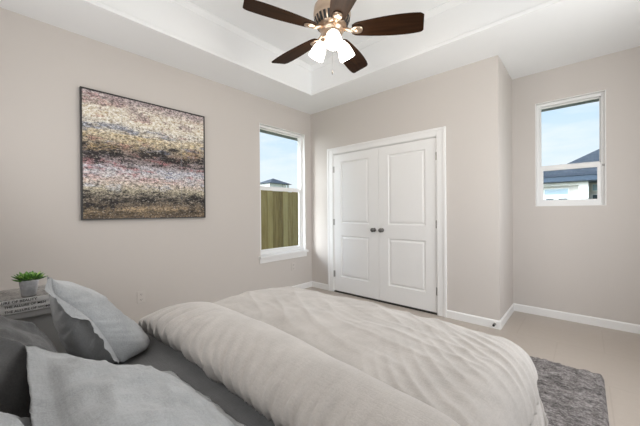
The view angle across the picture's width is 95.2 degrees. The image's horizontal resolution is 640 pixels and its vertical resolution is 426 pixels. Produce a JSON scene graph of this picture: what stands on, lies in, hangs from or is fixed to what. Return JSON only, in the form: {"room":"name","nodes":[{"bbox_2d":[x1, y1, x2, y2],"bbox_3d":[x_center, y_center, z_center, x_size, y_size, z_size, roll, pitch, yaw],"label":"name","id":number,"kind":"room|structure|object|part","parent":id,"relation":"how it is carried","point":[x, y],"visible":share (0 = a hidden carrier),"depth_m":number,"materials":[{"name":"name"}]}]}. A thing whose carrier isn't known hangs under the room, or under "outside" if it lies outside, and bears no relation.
{"room":"bedroom","nodes":[
{"label":"bedroom","id":0,"kind":"room"},
{"bbox_2d":[19,280,38,296],"bbox_3d":[-1.223,0.313,1.229,0.061,0.066,0.061,0,0,42],"label":"pot","id":1,"kind":"object","parent":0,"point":[27,287],"depth_m":1.21,"materials":[{"name":"ceramic"}]},
{"bbox_2d":[0,7,311,323],"bbox_3d":[-1.286,-0.184,3.508,0.140,2.740,4.660,0,0,42],"label":"wall","id":2,"kind":"structure","parent":0,"point":[213,258],"depth_m":2.73,"materials":[{"name":"grey paint"}]},
{"bbox_2d":[137,291,144,303],"bbox_3d":[-1.756,0.826,2.873,0.009,0.116,0.072,0,0,42],"label":"wall outlet","id":3,"kind":"object","parent":2,"relation":"attached to","point":[141,294],"visible":1,"depth_m":2.87,"materials":[{"name":"grey plastic"}]},
{"bbox_2d":[79,86,205,219],"bbox_3d":[-1.692,-0.516,2.927,0.040,1.149,1.105,0,0,42],"label":"abstract painting","id":4,"kind":"object","parent":2,"relation":"attached to","point":[139,159],"visible":1,"depth_m":2.83,"materials":[{"name":"multicoloured fabric"}]},
{"bbox_2d":[260,129,296,140],"bbox_3d":[-1.303,-1.383,3.955,0.480,0.185,5.800,0,0,42],"label":"trim","id":5,"kind":"structure","parent":2,"relation":"attached to","point":[262,131],"depth_m":4.90,"materials":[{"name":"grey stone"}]},
{"bbox_2d":[259,123,308,263],"bbox_3d":[-0.551,-0.270,4.271,0.175,1.893,0.909,0,0,42],"label":"window","id":6,"kind":"structure","parent":2,"relation":"in","point":[282,253],"depth_m":4.47,"materials":[{"name":"white plastic"}]},
{"bbox_3d":[-0.602,-0.760,4.319,0.023,0.844,0.791,0,0,42],"label":"sash","id":7,"kind":"part","parent":6,"relation":"part of","materials":[{"name":"clear glass"}]},
{"bbox_3d":[-0.575,0.087,4.304,0.026,0.911,0.791,0,0,42],"label":"sash","id":8,"kind":"part","parent":6,"relation":"part of","materials":[{"name":"white plastic"}]},
{"bbox_3d":[-0.517,0.627,4.251,0.105,0.100,0.909,0,0,42],"label":"sill","id":9,"kind":"part","parent":6,"relation":"part of","materials":[{"name":"white paint"}]},
{"bbox_2d":[293,281,311,288],"bbox_3d":[-1.406,1.146,3.255,0.014,0.085,3.820,0,0,42],"label":"baseboard","id":10,"kind":"structure","parent":2,"relation":"attached to","point":[307,284],"depth_m":4.53,"materials":[{"name":"white paint"}]},
{"bbox_2d":[0,0,639,114],"bbox_3d":[0.335,-1.816,2.146,4.380,0.510,4.846,0,0,42],"label":"ceiling","id":11,"kind":"structure","parent":0,"point":[574,31],"depth_m":2.79,"materials":[{"name":"white paint"}]},
{"bbox_2d":[170,0,468,71],"bbox_3d":[0.137,-1.894,2.003,2.900,0.050,2.450,0,0,42],"label":"trim","id":12,"kind":"structure","parent":11,"relation":"attached to","point":[186,4],"depth_m":3.02,"materials":[{"name":"white paint"}]},
{"bbox_2d":[75,0,571,96],"bbox_3d":[0.140,-1.569,2.004,2.984,0.040,2.534,0,0,42],"label":"trim","id":13,"kind":"structure","parent":11,"relation":"attached to","point":[95,4],"depth_m":2.65,"materials":[{"name":"white paint"}]},
{"bbox_2d":[243,0,423,74],"bbox_3d":[0.053,-1.470,2.185,1.228,0.897,1.272,0,0,42],"label":"ceiling fan","id":14,"kind":"object","parent":11,"relation":"hanging from","point":[331,17],"visible":1,"depth_m":2.08,"materials":[{"name":"brown wood"}]},
{"bbox_3d":[-0.267,-1.335,1.971,0.513,0.006,0.176,-1,13,-27],"label":"blade","id":15,"kind":"part","parent":14,"relation":"part of","materials":[{"name":"brown wood"}]},
{"bbox_3d":[-0.197,-1.338,2.438,0.513,0.006,0.176,0,13,45],"label":"blade","id":16,"kind":"part","parent":14,"relation":"part of","materials":[{"name":"brown wood"}]},
{"bbox_3d":[-0.022,-1.219,2.215,0.134,0.146,0.119,0,0,42],"label":"lamp shade","id":17,"kind":"part","parent":14,"relation":"part of","materials":[{"name":"white glass"}]},
{"bbox_3d":[0.094,-1.219,2.027,0.127,0.146,0.127,0,0,42],"label":"lamp shade","id":18,"kind":"part","parent":14,"relation":"part of","materials":[{"name":"white glass"}]},
{"bbox_3d":[0.093,-1.224,2.039,0.054,0.078,0.055,0,0,42],"label":"bulb","id":19,"kind":"part","parent":14,"relation":"part of","materials":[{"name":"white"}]},
{"bbox_3d":[0.156,-1.338,1.760,0.176,0.006,0.513,13,-2,-9],"label":"blade","id":20,"kind":"part","parent":14,"relation":"part of","materials":[{"name":"brown wood"}]},
{"bbox_3d":[0.201,-1.221,2.220,0.119,0.146,0.133,0,0,42],"label":"lamp shade","id":21,"kind":"part","parent":14,"relation":"part of","materials":[{"name":"white glass"}]},
{"bbox_3d":[0.269,-1.342,2.516,0.176,0.006,0.513,-15,-6,26],"label":"blade","id":22,"kind":"part","parent":14,"relation":"part of","materials":[{"name":"brown wood"}]},
{"bbox_3d":[0.487,-1.342,2.097,0.513,0.006,0.176,0,-13,9],"label":"blade","id":23,"kind":"part","parent":14,"relation":"part of","materials":[{"name":"brown wood"}]},
{"bbox_2d":[311,55,501,320],"bbox_3d":[0.871,-0.203,3.848,2.600,2.740,0.140,0,0,42],"label":"wall","id":24,"kind":"structure","parent":0,"point":[466,100],"depth_m":3.18,"materials":[{"name":"grey paint"}]},
{"bbox_2d":[312,281,327,289],"bbox_3d":[-0.002,1.129,4.551,0.353,0.085,0.014,0,0,42],"label":"baseboard","id":25,"kind":"structure","parent":24,"relation":"attached to","point":[314,284],"depth_m":4.53,"materials":[{"name":"white paint"}]},
{"bbox_2d":[333,148,378,299],"bbox_3d":[0.478,0.143,4.100,0.767,2.008,0.104,0,0,42],"label":"door","id":26,"kind":"structure","parent":24,"relation":"in","point":[356,174],"depth_m":4.09,"materials":[{"name":"white paint"}]},
{"bbox_2d":[335,290,436,314],"bbox_3d":[0.798,1.160,3.874,1.517,0.014,0.064,0,0,42],"label":"trim","id":27,"kind":"structure","parent":24,"relation":"attached to","point":[404,306],"depth_m":3.77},
{"bbox_2d":[327,126,446,317],"bbox_3d":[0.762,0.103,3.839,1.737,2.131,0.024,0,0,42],"label":"trim","id":28,"kind":"structure","parent":24,"relation":"attached to","point":[440,132],"depth_m":3.32,"materials":[{"name":"white paint"}]},
{"bbox_2d":[378,137,436,312],"bbox_3d":[1.050,0.141,3.582,0.769,2.008,0.104,0,0,42],"label":"door","id":29,"kind":"structure","parent":24,"relation":"in","point":[407,230],"depth_m":3.57,"materials":[{"name":"white paint"}]},
{"bbox_2d":[305,287,639,425],"bbox_3d":[0.359,1.239,2.160,4.380,0.120,4.846,0,0,42],"label":"floor","id":30,"kind":"structure","parent":0,"point":[613,354],"depth_m":2.53,"materials":[{"name":"beige carpet"}]},
{"bbox_2d":[4,307,67,353],"bbox_3d":[-1.472,0.801,1.272,0.500,0.792,0.638,0,0,42],"label":"nightstand","id":31,"kind":"object","parent":30,"relation":"on","point":[42,318],"visible":0.09,"depth_m":1.25,"materials":[{"name":"white paint"}]},
{"bbox_2d":[0,303,49,315],"bbox_3d":[-1.313,0.394,1.252,0.245,0.018,0.370,0,0,42],"label":"book","id":32,"kind":"object","parent":31,"relation":"on","point":[41,306],"visible":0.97,"depth_m":1.19,"materials":[{"name":"white paper"}]},
{"bbox_2d":[0,299,49,310],"bbox_3d":[-1.315,0.376,1.254,0.245,0.018,0.370,0,0,42],"label":"book","id":33,"kind":"object","parent":32,"relation":"on","point":[21,305],"visible":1,"depth_m":1.19,"materials":[{"name":"white paper"}]},
{"bbox_2d":[0,285,49,306],"bbox_3d":[-1.313,0.356,1.252,0.245,0.019,0.370,0,0,42],"label":"book","id":34,"kind":"object","parent":33,"relation":"on","point":[12,296],"visible":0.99,"depth_m":1.22,"materials":[{"name":"white paper"}]},
{"bbox_2d":[11,271,47,296],"bbox_3d":[-1.220,0.296,1.230,0.126,0.101,0.111,0,0,42],"label":"potted succulent","id":35,"kind":"object","parent":34,"relation":"on","point":[28,282],"visible":1,"depth_m":1.21,"materials":[{"name":"green plant"}]},
{"bbox_2d":[530,356,608,425],"bbox_3d":[0.527,1.158,1.888,1.953,0.036,2.250,0,0,42],"label":"shag rug","id":36,"kind":"object","parent":30,"relation":"on","point":[569,396],"visible":0.08,"depth_m":1.83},
{"bbox_3d":[-0.344,0.659,0.999,1.530,0.978,1.888,0,0,42],"label":"frame","id":37,"kind":"object","parent":36,"relation":"on","visible":0},
{"bbox_2d":[112,333,274,425],"bbox_3d":[-0.311,0.723,1.035,1.450,0.268,1.797,0,0,42],"label":"mattress","id":38,"kind":"object","parent":37,"relation":"on","point":[158,355],"visible":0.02,"depth_m":1.04,"materials":[{"name":"grey fabric"}]},
{"bbox_2d":[0,412,31,425],"bbox_3d":[-0.565,0.334,0.324,0.440,0.189,0.375,0,0,42],"label":"pillow","id":39,"kind":"object","parent":38,"relation":"on","point":[6,419],"visible":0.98,"depth_m":0.50,"materials":[{"name":"grey fabric"}]},
{"bbox_2d":[0,315,57,417],"bbox_3d":[-0.944,0.399,0.758,0.556,0.343,0.418,0,0,42],"label":"pillow","id":40,"kind":"object","parent":38,"relation":"on","point":[15,399],"visible":0.48,"depth_m":0.72,"materials":[{"name":"grey fabric"}]},
{"bbox_2d":[45,276,149,363],"bbox_3d":[-0.895,0.399,1.187,0.402,0.381,0.352,0,0,42],"label":"pillow","id":41,"kind":"object","parent":38,"relation":"on","point":[88,325],"visible":0.98,"depth_m":1.05,"materials":[{"name":"grey fabric"}]},
{"bbox_2d":[25,345,245,425],"bbox_3d":[-0.409,0.453,0.682,0.660,0.217,0.387,0,0,41],"label":"pillow","id":42,"kind":"object","parent":38,"relation":"on","point":[65,389],"visible":1,"depth_m":0.65,"materials":[{"name":"grey fabric"}]},
{"bbox_2d":[138,286,548,425],"bbox_3d":[0.042,0.830,1.360,1.785,0.820,1.154,0,0,42],"label":"duvet","id":43,"kind":"object","parent":38,"relation":"on","point":[297,356],"visible":0.97,"depth_m":0.96,"materials":[{"name":"grey fabric"}]},
{"bbox_2d":[501,61,512,316],"bbox_3d":[2.033,-0.210,3.298,0.140,2.740,0.606,0,0,42],"label":"wall","id":44,"kind":"structure","parent":0,"point":[506,81],"depth_m":3.23,"materials":[{"name":"grey paint"}]},
{"bbox_2d":[512,46,639,324],"bbox_3d":[2.891,-0.216,3.024,1.780,2.740,0.140,0,0,42],"label":"wall","id":45,"kind":"structure","parent":0,"point":[582,260],"depth_m":3.04,"materials":[{"name":"grey paint"}]},
{"bbox_2d":[447,303,639,333],"bbox_3d":[2.412,1.116,2.867,2.008,0.085,0.760,0,0,42],"label":"baseboard","id":46,"kind":"structure","parent":45,"relation":"attached to","point":[606,323],"depth_m":3.08,"materials":[{"name":"white paint"}]},
{"bbox_2d":[541,99,598,111],"bbox_3d":[2.253,-1.390,3.993,4.740,0.190,0.460,0,0,42],"label":"trim","id":47,"kind":"structure","parent":45,"relation":"attached to","point":[595,100],"depth_m":3.53,"materials":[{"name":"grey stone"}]},
{"bbox_2d":[535,90,605,205],"bbox_3d":[2.704,-0.658,3.178,0.575,1.162,0.125,0,0,42],"label":"window","id":48,"kind":"structure","parent":45,"relation":"in","point":[601,95],"depth_m":3.14,"materials":[{"name":"white plastic"}]},
{"bbox_3d":[2.732,-0.851,3.210,0.507,0.709,0.023,0,0,42],"label":"sash","id":49,"kind":"part","parent":48,"relation":"part of","materials":[{"name":"clear glass"}]},
{"bbox_3d":[2.718,-0.319,3.192,0.507,0.415,0.026,0,0,42],"label":"sash","id":50,"kind":"part","parent":48,"relation":"part of","materials":[{"name":"clear glass"}]},
{"label":"outside","id":51,"kind":"structure","parent":0,"visible":0},
{"bbox_3d":[16.662,1.352,23.201,120.000,0.300,110.000,0,0,42],"label":"ground","id":52,"kind":"structure","parent":51,"visible":0},
{"bbox_2d":[260,179,291,191],"bbox_3d":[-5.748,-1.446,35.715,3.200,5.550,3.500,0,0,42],"label":"house","id":53,"kind":"structure","parent":52,"relation":"on","point":[272,182],"depth_m":34.81,"materials":[{"name":"white"}]},
{"bbox_2d":[261,190,298,249],"bbox_3d":[-1.095,0.452,6.488,0.064,1.898,4.600,0,0,42],"label":"picket fence","id":54,"kind":"object","parent":52,"relation":"on","point":[279,210],"visible":0.16,"depth_m":6.64,"materials":[{"name":"brown wood"}]},
{"bbox_2d":[543,149,598,199],"bbox_3d":[11.376,-0.844,15.145,16.200,4.250,8.000,0,0,42],"label":"house","id":55,"kind":"structure","parent":52,"relation":"on","point":[581,183],"depth_m":11.95,"materials":[{"name":"white paint"}]},
{"bbox_3d":[9.949,-0.895,12.327,0.770,0.220,0.009,0,0,42],"label":"pane","id":56,"kind":"part","parent":55,"relation":"part of","materials":[{"name":"blue glass"}]}
]}

